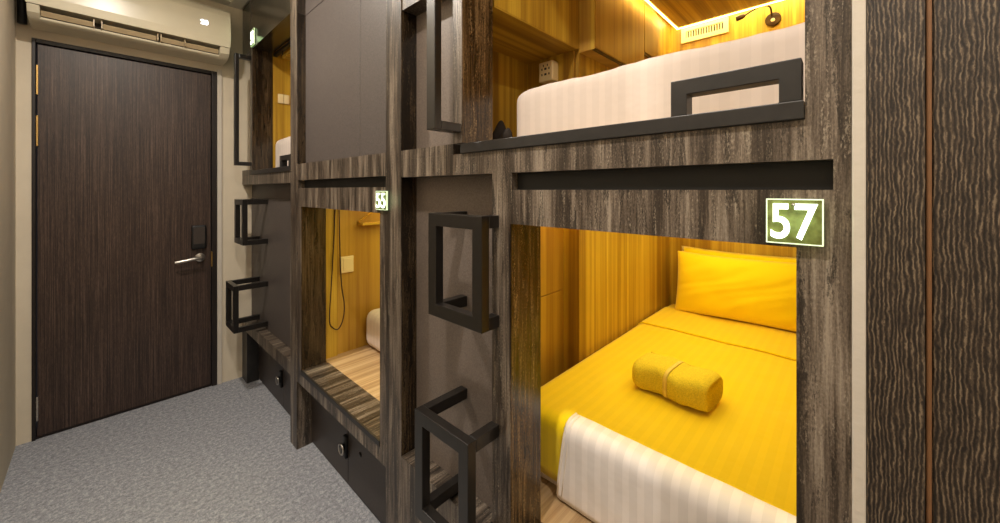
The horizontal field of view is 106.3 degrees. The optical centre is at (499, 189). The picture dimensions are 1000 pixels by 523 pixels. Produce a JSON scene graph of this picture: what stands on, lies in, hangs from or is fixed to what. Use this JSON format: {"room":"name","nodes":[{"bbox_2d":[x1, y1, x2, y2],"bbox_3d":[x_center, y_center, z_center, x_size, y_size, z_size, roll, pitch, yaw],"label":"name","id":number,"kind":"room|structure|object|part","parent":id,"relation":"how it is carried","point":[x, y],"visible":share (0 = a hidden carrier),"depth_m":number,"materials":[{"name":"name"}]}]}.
{"room":"dormitory","nodes":[
{"label":"dormitory","id":0,"kind":"room"},
{"bbox_2d":[0,0,15,491],"bbox_3d":[-0.854,-0.065,0.310,4.870,2.750,0.125,0,0,43],"label":"wall","id":1,"kind":"structure","parent":0,"point":[7,7],"depth_m":1.73,"materials":[{"name":"beige paint"}]},
{"bbox_2d":[210,0,248,9],"bbox_3d":[-0.467,-1.285,0.701,4.600,0.050,0.975,0,0,43],"label":"trim","id":2,"kind":"structure","parent":1,"relation":"attached to","point":[239,4],"depth_m":2.52,"materials":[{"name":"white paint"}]},
{"bbox_2d":[16,0,251,445],"bbox_3d":[-1.532,-0.065,3.016,0.120,2.750,2.895,0,0,43],"label":"wall","id":3,"kind":"structure","parent":0,"point":[236,258],"depth_m":2.27,"materials":[{"name":"beige paint"}]},
{"bbox_2d":[17,0,26,24],"bbox_3d":[-2.440,-1.080,1.915,0.034,0.460,0.034,0,0,43],"label":"drain pipe","id":4,"kind":"object","parent":3,"relation":"attached to","point":[21,4],"visible":1,"depth_m":1.91,"materials":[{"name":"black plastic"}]},
{"bbox_2d":[32,38,216,441],"bbox_3d":[-2.185,0.258,2.251,0.152,2.104,0.782,0,0,43],"label":"door","id":5,"kind":"structure","parent":3,"relation":"in","point":[124,147],"depth_m":2.19,"materials":[{"name":"brown wood"}]},
{"bbox_3d":[-1.976,0.448,2.380,0.023,0.033,0.137,0,0,45],"label":"lever","id":6,"kind":"part","parent":5,"relation":"part of","materials":[{"name":"metal"}]},
{"bbox_3d":[-1.967,0.442,2.459,0.014,0.054,0.054,0,0,43],"label":"handle","id":7,"kind":"part","parent":5,"relation":"part of","materials":[{"name":"metal"}]},
{"bbox_3d":[-1.924,0.460,2.503,0.016,0.100,0.006,0,0,43],"label":"strike plate","id":8,"kind":"part","parent":5,"relation":"part of","materials":[{"name":"gold metal"}]},
{"bbox_2d":[25,0,230,65],"bbox_3d":[-2.079,-0.996,2.172,0.233,0.318,0.819,0,0,43],"label":"air conditioner","id":9,"kind":"object","parent":3,"relation":"attached to","point":[185,29],"visible":1,"depth_m":2.13,"materials":[{"name":"white plastic"}]},
{"bbox_2d":[217,70,221,384],"bbox_3d":[-1.894,0.250,2.533,0.012,2.120,0.026,0,0,43],"label":"trim","id":10,"kind":"structure","parent":3,"relation":"attached to","point":[219,72],"depth_m":2.53,"materials":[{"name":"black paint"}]},
{"bbox_2d":[0,377,379,522],"bbox_3d":[0.126,1.340,1.355,4.870,0.060,3.050,0,0,43],"label":"floor","id":11,"kind":"structure","parent":0,"point":[224,452],"depth_m":1.73,"materials":[{"name":"grey carpet"}]},
{"bbox_2d":[259,345,289,413],"bbox_3d":[-1.243,1.132,2.413,0.853,0.330,0.380,0,0,43],"label":"locker","id":12,"kind":"object","parent":11,"relation":"on","point":[272,374],"visible":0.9,"depth_m":2.34,"materials":[{"name":"brown laminate"}]},
{"bbox_3d":[-1.315,1.135,2.252,0.024,0.100,0.014,0,0,43],"label":"latch plate","id":13,"kind":"part","parent":12,"relation":"part of","materials":[{"name":"black plastic"}]},
{"bbox_3d":[-1.161,1.131,2.127,0.342,0.328,0.015,0,0,43],"label":"door","id":14,"kind":"part","parent":12,"relation":"part of","materials":[{"name":"brown laminate"}]},
{"bbox_2d":[312,396,385,522],"bbox_3d":[-0.552,1.132,1.766,0.857,0.330,0.380,0,0,43],"label":"locker","id":15,"kind":"object","parent":11,"relation":"on","point":[360,468],"visible":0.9,"depth_m":1.64,"materials":[{"name":"brown laminate"}]},
{"bbox_3d":[-0.818,1.131,1.806,0.414,0.328,0.015,0,0,43],"label":"door","id":16,"kind":"part","parent":15,"relation":"part of","materials":[{"name":"brown laminate"}]},
{"bbox_3d":[-0.684,1.135,1.660,0.024,0.100,0.014,0,0,43],"label":"latch plate","id":17,"kind":"part","parent":15,"relation":"part of","materials":[{"name":"black plastic"}]},
{"bbox_3d":[-0.505,1.131,1.512,0.440,0.328,0.015,0,0,43],"label":"door","id":18,"kind":"part","parent":15,"relation":"part of","materials":[{"name":"brown laminate"}]},
{"bbox_2d":[242,0,851,522],"bbox_3d":[-0.623,0.025,1.605,3.105,2.570,0.135,0,0,43],"label":"frame","id":19,"kind":"object","parent":11,"relation":"on","point":[716,184],"visible":0.89,"depth_m":1.04,"materials":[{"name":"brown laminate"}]},
{"bbox_2d":[234,53,250,165],"bbox_3d":[-1.670,-0.516,2.433,0.036,0.717,0.090,0,0,43],"label":"grab rail","id":20,"kind":"object","parent":19,"relation":"attached to","point":[237,56],"visible":1,"depth_m":2.40,"materials":[{"name":"black metal"}]},
{"bbox_3d":[-1.662,-0.170,2.441,0.036,0.024,0.067,0,0,43],"label":"bracket arm","id":21,"kind":"part","parent":20,"relation":"part of","materials":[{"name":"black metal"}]},
{"bbox_3d":[-1.662,-0.863,2.441,0.036,0.024,0.067,0,0,43],"label":"bracket arm","id":22,"kind":"part","parent":20,"relation":"part of","materials":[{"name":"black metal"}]},
{"bbox_2d":[226,276,267,333],"bbox_3d":[-1.622,0.727,2.402,0.212,0.286,0.183,0,0,43],"label":"step","id":23,"kind":"structure","parent":19,"relation":"attached to","point":[233,287],"depth_m":2.35,"materials":[{"name":"black metal"}]},
{"bbox_3d":[-1.675,0.727,2.345,0.212,0.286,0.026,0,0,43],"label":"frame","id":24,"kind":"part","parent":23,"relation":"part of","materials":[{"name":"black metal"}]},
{"bbox_3d":[-1.681,0.599,2.475,0.026,0.031,0.157,0,0,43],"label":"arm","id":25,"kind":"part","parent":23,"relation":"part of","materials":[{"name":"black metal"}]},
{"bbox_3d":[-1.681,0.855,2.475,0.026,0.031,0.157,0,0,43],"label":"arm","id":26,"kind":"part","parent":23,"relation":"part of","materials":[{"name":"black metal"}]},
{"bbox_3d":[-1.545,0.599,2.348,0.026,0.031,0.157,0,0,43],"label":"arm","id":27,"kind":"part","parent":23,"relation":"part of","materials":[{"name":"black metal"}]},
{"bbox_3d":[-1.545,0.855,2.348,0.026,0.031,0.157,0,0,43],"label":"arm","id":28,"kind":"part","parent":23,"relation":"part of","materials":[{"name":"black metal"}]},
{"bbox_3d":[-1.732,1.138,2.604,0.120,0.344,0.070,0,0,43],"label":"post","id":29,"kind":"part","parent":19,"relation":"part of","materials":[{"name":"black wood"}]},
{"bbox_2d":[234,199,267,245],"bbox_3d":[-1.606,0.201,2.419,0.212,0.282,0.137,0,0,43],"label":"step","id":30,"kind":"structure","parent":19,"relation":"attached to","point":[244,240],"depth_m":2.35,"materials":[{"name":"black metal"}]},
{"bbox_3d":[-1.644,0.201,2.379,0.212,0.282,0.026,0,0,43],"label":"frame","id":31,"kind":"part","parent":30,"relation":"part of","materials":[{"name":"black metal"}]},
{"bbox_3d":[-1.665,0.327,2.492,0.026,0.031,0.111,0,0,43],"label":"arm","id":32,"kind":"part","parent":30,"relation":"part of","materials":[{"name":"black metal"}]},
{"bbox_3d":[-1.529,0.075,2.365,0.026,0.031,0.111,0,0,43],"label":"arm","id":33,"kind":"part","parent":30,"relation":"part of","materials":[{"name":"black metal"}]},
{"bbox_3d":[-1.529,0.327,2.365,0.026,0.031,0.111,0,0,43],"label":"arm","id":34,"kind":"part","parent":30,"relation":"part of","materials":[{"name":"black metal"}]},
{"bbox_3d":[-1.596,-0.695,2.510,0.038,1.130,0.120,0,0,43],"label":"post","id":35,"kind":"part","parent":19,"relation":"part of","materials":[{"name":"grey laminate"}]},
{"bbox_2d":[250,28,254,46],"bbox_3d":[-1.596,-0.984,2.419,0.079,0.104,0.012,0,0,43],"label":"number sign","id":36,"kind":"object","parent":19,"relation":"attached to","point":[252,33],"visible":1,"depth_m":2.40,"materials":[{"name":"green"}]},
{"bbox_2d":[251,166,289,174],"bbox_3d":[-1.327,-0.113,2.234,0.731,0.026,0.096,0,0,43],"label":"sill","id":37,"kind":"structure","parent":19,"relation":"on","point":[284,168],"depth_m":2.15,"materials":[{"name":"grey wood"}]},
{"bbox_2d":[280,154,289,166],"bbox_3d":[-1.143,-0.157,2.021,0.168,0.061,0.031,0,0,43],"label":"guard rail","id":38,"kind":"object","parent":37,"relation":"on","point":[284,158],"visible":0.61,"depth_m":2.04,"materials":[{"name":"black metal"}]},
{"bbox_2d":[273,40,289,167],"bbox_3d":[-0.802,-0.540,2.902,1.044,0.930,1.534,0,0,43],"label":"pod","id":39,"kind":"object","parent":19,"relation":"attached to","point":[281,64],"visible":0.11,"depth_m":2.58,"materials":[{"name":"brown wood"}]},
{"bbox_2d":[276,136,289,166],"bbox_3d":[-0.731,-0.220,2.822,0.800,0.261,1.511,0,0,43],"label":"mattress","id":40,"kind":"object","parent":39,"relation":"on","point":[283,145],"visible":0.05,"depth_m":2.43,"materials":[{"name":"white fabric"}]},
{"bbox_2d":[278,94,288,104],"bbox_3d":[-1.492,-0.626,2.587,0.012,0.063,0.070,0,0,43],"label":"wall switch","id":41,"kind":"object","parent":39,"relation":"attached to","point":[283,99],"visible":1,"depth_m":2.58,"materials":[{"name":"beige plastic"}]},
{"bbox_2d":[278,94,283,103],"bbox_3d":[-1.505,-0.626,2.575,0.011,0.063,0.034,0,0,43],"label":"switch plate","id":42,"kind":"object","parent":41,"relation":"attached to","point":[280,96],"depth_m":2.57,"materials":[{"name":"beige plastic"}]},
{"bbox_2d":[284,95,288,104],"bbox_3d":[-1.480,-0.626,2.601,0.011,0.063,0.034,0,0,43],"label":"switch plate","id":43,"kind":"object","parent":41,"relation":"attached to","point":[286,97],"depth_m":2.60,"materials":[{"name":"beige plastic"}]},
{"bbox_2d":[273,41,289,56],"bbox_3d":[-1.251,-0.901,2.288,0.755,0.047,0.022,0,0,43],"label":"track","id":44,"kind":"object","parent":19,"relation":"attached to","point":[286,46],"visible":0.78,"depth_m":2.44,"materials":[{"name":"black metal"}]},
{"bbox_3d":[-1.016,0.025,1.965,0.090,2.570,0.122,0,0,43],"label":"post","id":45,"kind":"part","parent":19,"relation":"part of","materials":[{"name":"grey laminate"}]},
{"bbox_3d":[-0.963,0.492,1.917,0.052,0.819,0.120,0,0,43],"label":"post","id":46,"kind":"part","parent":19,"relation":"part of","materials":[{"name":"grey laminate"}]},
{"bbox_2d":[306,0,385,162],"bbox_3d":[-0.621,-0.512,1.693,0.855,0.760,0.180,0,0,43],"label":"panel","id":47,"kind":"object","parent":19,"relation":"attached to","point":[346,39],"visible":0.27,"depth_m":1.61,"materials":[{"name":"grey laminate"}]},
{"bbox_3d":[-0.776,-0.512,1.725,0.585,0.760,0.015,0,0,43],"label":"door","id":48,"kind":"part","parent":47,"relation":"part of","materials":[{"name":"grey laminate"}]},
{"bbox_3d":[-0.463,-0.512,1.431,0.267,0.760,0.015,0,0,43],"label":"door","id":49,"kind":"part","parent":47,"relation":"part of","materials":[{"name":"grey laminate"}]},
{"bbox_2d":[326,209,379,400],"bbox_3d":[-0.078,0.458,2.223,0.979,0.925,1.534,0,0,43],"label":"pod","id":50,"kind":"object","parent":19,"relation":"attached to","point":[348,350],"visible":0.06,"depth_m":2.09,"materials":[{"name":"brown wood"}]},
{"bbox_2d":[329,209,344,329],"bbox_3d":[-0.881,0.389,2.026,0.021,0.730,0.085,0,0,43],"label":"hanging cable","id":51,"kind":"object","parent":50,"relation":"hanging from","point":[335,209],"visible":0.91,"depth_m":2.02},
{"bbox_2d":[341,255,353,272],"bbox_3d":[-0.850,0.413,2.083,0.012,0.090,0.073,0,0,43],"label":"wall switch","id":52,"kind":"object","parent":50,"relation":"attached to","point":[347,262],"visible":0.96,"depth_m":2.08,"materials":[{"name":"beige plastic"}]},
{"bbox_2d":[357,212,379,225],"bbox_3d":[-0.532,0.129,2.384,0.066,0.138,0.750,0,0,43],"label":"shelf","id":53,"kind":"object","parent":50,"relation":"attached to","point":[369,214],"visible":0.43,"depth_m":2.15,"materials":[{"name":"brown wood"}]},
{"bbox_2d":[367,308,379,350],"bbox_3d":[-0.012,0.790,2.302,0.933,0.231,1.287,0,0,43],"label":"mattress","id":54,"kind":"object","parent":50,"relation":"on","point":[373,318],"visible":0.07,"depth_m":2.08,"materials":[{"name":"white fabric"}]},
{"bbox_2d":[376,191,387,209],"bbox_3d":[-0.414,0.036,1.311,0.073,0.066,0.012,0,0,43],"label":"number sign","id":55,"kind":"object","parent":19,"relation":"attached to","point":[381,196],"visible":1,"depth_m":1.30,"materials":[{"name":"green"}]},
{"bbox_3d":[-0.371,0.492,1.362,0.040,0.819,0.120,0,0,43],"label":"post","id":56,"kind":"part","parent":19,"relation":"part of","materials":[{"name":"grey laminate"}]},
{"bbox_3d":[-0.321,0.025,1.315,0.095,2.570,0.120,0,0,43],"label":"post","id":57,"kind":"part","parent":19,"relation":"part of","materials":[{"name":"grey laminate"}]},
{"bbox_2d":[427,0,460,133],"bbox_3d":[-0.150,-0.516,1.008,0.036,0.717,0.090,0,0,43],"label":"grab rail","id":58,"kind":"object","parent":19,"relation":"attached to","point":[434,123],"visible":1,"depth_m":0.97,"materials":[{"name":"black metal"}]},
{"bbox_3d":[-0.142,-0.170,1.016,0.036,0.024,0.067,0,0,43],"label":"bracket arm","id":59,"kind":"part","parent":58,"relation":"part of","materials":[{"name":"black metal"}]},
{"bbox_2d":[415,385,498,522],"bbox_3d":[-0.095,0.727,0.990,0.212,0.286,0.165,0,0,43],"label":"step","id":60,"kind":"structure","parent":19,"relation":"attached to","point":[427,421],"depth_m":0.97,"materials":[{"name":"black metal"}]},
{"bbox_3d":[-0.153,0.855,1.063,0.026,0.031,0.139,0,0,43],"label":"arm","id":61,"kind":"part","parent":60,"relation":"part of","materials":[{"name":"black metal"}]},
{"bbox_3d":[-0.153,0.599,1.063,0.026,0.031,0.139,0,0,43],"label":"arm","id":62,"kind":"part","parent":60,"relation":"part of","materials":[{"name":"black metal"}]},
{"bbox_3d":[-0.142,0.727,0.939,0.212,0.286,0.026,0,0,43],"label":"frame","id":63,"kind":"part","parent":60,"relation":"part of","materials":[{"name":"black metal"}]},
{"bbox_3d":[-0.038,0.599,0.914,0.026,0.031,0.078,0,0,43],"label":"arm","id":64,"kind":"part","parent":60,"relation":"part of","materials":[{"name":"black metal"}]},
{"bbox_3d":[-0.078,-0.695,1.088,0.038,1.130,0.120,0,0,43],"label":"post","id":65,"kind":"part","parent":19,"relation":"part of","materials":[{"name":"grey laminate"}]},
{"bbox_2d":[428,211,498,333],"bbox_3d":[-0.080,0.203,1.006,0.212,0.279,0.121,0,0,43],"label":"step","id":66,"kind":"structure","parent":19,"relation":"attached to","point":[479,320],"depth_m":0.93,"materials":[{"name":"black metal"}]},
{"bbox_3d":[-0.139,0.078,1.079,0.026,0.031,0.095,0,0,43],"label":"arm","id":67,"kind":"part","parent":66,"relation":"part of","materials":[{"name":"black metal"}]},
{"bbox_3d":[-0.139,0.327,1.079,0.026,0.031,0.095,0,0,43],"label":"arm","id":68,"kind":"part","parent":66,"relation":"part of","materials":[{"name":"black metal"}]},
{"bbox_3d":[-0.023,0.078,0.930,0.026,0.031,0.034,0,0,43],"label":"arm","id":69,"kind":"part","parent":66,"relation":"part of","materials":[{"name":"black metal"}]},
{"bbox_3d":[-0.023,0.327,0.930,0.026,0.031,0.034,0,0,43],"label":"arm","id":70,"kind":"part","parent":66,"relation":"part of","materials":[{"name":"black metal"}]},
{"bbox_3d":[0.043,0.696,0.974,0.061,1.228,0.120,0,0,43],"label":"post","id":71,"kind":"part","parent":19,"relation":"part of","materials":[{"name":"grey laminate"}]},
{"bbox_2d":[460,100,804,153],"bbox_3d":[0.191,-0.113,0.811,0.733,0.026,0.096,0,0,43],"label":"sill","id":72,"kind":"structure","parent":19,"relation":"attached to","point":[793,110],"depth_m":0.66,"materials":[{"name":"black wood"}]},
{"bbox_2d":[671,58,803,116],"bbox_3d":[0.372,-0.157,0.601,0.178,0.061,0.031,0,0,43],"label":"guard rail","id":73,"kind":"object","parent":72,"relation":"on","point":[789,74],"visible":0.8,"depth_m":0.58,"materials":[{"name":"black metal"}]},
{"bbox_2d":[493,0,804,136],"bbox_3d":[0.695,-0.540,1.498,1.059,0.930,1.534,0,0,43],"label":"pod","id":74,"kind":"object","parent":19,"relation":"attached to","point":[527,34],"visible":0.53,"depth_m":1.55,"materials":[{"name":"brown wood"}]},
{"bbox_2d":[493,120,512,139],"bbox_3d":[0.004,-0.163,1.229,0.099,0.135,0.114,0,0,43],"label":"crumpled cloth","id":75,"kind":"object","parent":74,"relation":"on","point":[500,132],"visible":0.15,"depth_m":1.22,"materials":[{"name":"fabric"}]},
{"bbox_2d":[539,60,557,84],"bbox_3d":[0.199,-0.482,1.538,0.070,0.080,0.043,0,0,43],"label":"power socket","id":76,"kind":"object","parent":74,"relation":"attached to","point":[548,71],"visible":1,"depth_m":1.52,"materials":[{"name":"beige plastic"}]},
{"bbox_2d":[579,0,657,68],"bbox_3d":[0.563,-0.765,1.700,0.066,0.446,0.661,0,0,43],"label":"upper cabinet","id":77,"kind":"object","parent":74,"relation":"attached to","point":[612,33],"visible":0.78,"depth_m":1.60,"materials":[{"name":"brown wood"}]},
{"bbox_3d":[0.526,-0.722,1.626,0.011,0.337,0.468,0,0,43],"label":"cabinet door","id":78,"kind":"part","parent":77,"relation":"part of","materials":[{"name":"brown wood"}]},
{"bbox_3d":[0.748,-0.777,1.863,0.011,0.226,0.168,0,0,43],"label":"cabinet door","id":79,"kind":"part","parent":77,"relation":"part of","materials":[{"name":"brown wood"}]},
{"bbox_2d":[517,22,804,136],"bbox_3d":[0.810,-0.209,1.444,0.789,0.238,1.412,0,0,43],"label":"mattress","id":80,"kind":"object","parent":74,"relation":"on","point":[641,90],"visible":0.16,"depth_m":0.90,"materials":[{"name":"white fabric"}]},
{"bbox_2d":[681,16,728,43],"bbox_3d":[1.143,-0.892,2.099,0.240,0.088,0.014,0,0,43],"label":"air vent","id":81,"kind":"object","parent":74,"relation":"attached to","point":[719,26],"visible":0.97,"depth_m":2.09,"materials":[{"name":"beige plastic"}]},
{"bbox_2d":[735,5,780,26],"bbox_3d":[1.312,-0.875,1.908,0.193,0.103,0.054,0,0,38],"label":"reading lamp","id":82,"kind":"object","parent":74,"relation":"attached to","point":[773,19],"visible":0.94,"depth_m":1.88,"materials":[{"name":"brown metal"}]},
{"bbox_2d":[541,226,795,522],"bbox_3d":[0.759,0.448,1.437,0.882,0.905,1.534,0,0,43],"label":"pod","id":83,"kind":"object","parent":19,"relation":"attached to","point":[597,287],"visible":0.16,"depth_m":1.58,"materials":[{"name":"brown wood"}]},
{"bbox_2d":[541,472,556,484],"bbox_3d":[0.815,0.773,1.440,0.763,0.218,1.408,0,0,43],"label":"mattress","id":84,"kind":"object","parent":83,"relation":"on","point":[543,475],"visible":0.07,"depth_m":1.11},
{"bbox_2d":[541,304,795,515],"bbox_3d":[0.792,0.740,1.417,0.775,0.189,1.365,0,0,43],"label":"bedspread","id":85,"kind":"object","parent":84,"relation":"on","point":[746,442],"visible":0.59,"depth_m":1.15,"materials":[{"name":"yellow fabric"}]},
{"bbox_2d":[632,352,722,411],"bbox_3d":[0.565,0.609,1.205,0.156,0.097,0.234,0,0,-42],"label":"rolled towel","id":86,"kind":"object","parent":85,"relation":"on","point":[685,384],"visible":1,"depth_m":1.16,"materials":[{"name":"yellow fabric"}]},
{"bbox_2d":[675,246,795,331],"bbox_3d":[1.209,0.489,1.881,0.628,0.336,0.219,0,0,43],"label":"pillow","id":87,"kind":"object","parent":85,"relation":"on","point":[755,289],"visible":0.76,"depth_m":1.83,"materials":[{"name":"yellow fabric"}]},
{"bbox_2d":[556,412,795,522],"bbox_3d":[0.392,0.759,0.886,0.584,0.225,0.069,0,0,43],"label":"blanket","id":88,"kind":"object","parent":84,"relation":"on","point":[607,476],"visible":1,"depth_m":0.91,"materials":[{"name":"white fabric"}]},
{"bbox_3d":[0.086,0.643,1.355,0.012,0.474,0.494,0,0,43],"label":"nook panel","id":89,"kind":"part","parent":83,"relation":"part of","materials":[{"name":"brown wood"}]},
{"bbox_3d":[0.086,0.207,1.355,0.012,0.394,0.494,0,0,43],"label":"nook panel","id":90,"kind":"part","parent":83,"relation":"part of","materials":[{"name":"brown wood"}]},
{"bbox_2d":[766,198,823,246],"bbox_3d":[0.417,0.045,0.532,0.064,0.064,0.012,0,0,43],"label":"number sign","id":91,"kind":"object","parent":19,"relation":"attached to","point":[788,221],"visible":1,"depth_m":0.53,"materials":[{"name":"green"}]},
{"bbox_3d":[0.485,0.025,0.559,0.058,2.570,0.120,0,0,43],"label":"post","id":92,"kind":"part","parent":19,"relation":"part of","materials":[{"name":"grey laminate"}]},
{"bbox_2d":[852,0,865,522],"bbox_3d":[0.510,0.025,0.533,0.014,2.570,0.124,0,0,43],"label":"wall","id":93,"kind":"structure","parent":0,"point":[858,6],"depth_m":0.49,"materials":[{"name":"white paint"}]},
{"bbox_3d":[1.981,0.025,0.307,0.490,2.570,1.802,0,0,43],"label":"wall","id":94,"kind":"structure","parent":0,"visible":0},
{"bbox_2d":[866,0,999,522],"bbox_3d":[0.845,0.025,0.171,0.971,2.570,0.054,0,0,43],"label":"wall panel","id":95,"kind":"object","parent":94,"relation":"in","point":[933,66],"depth_m":0.45,"materials":[{"name":"brown wood"}]}
]}

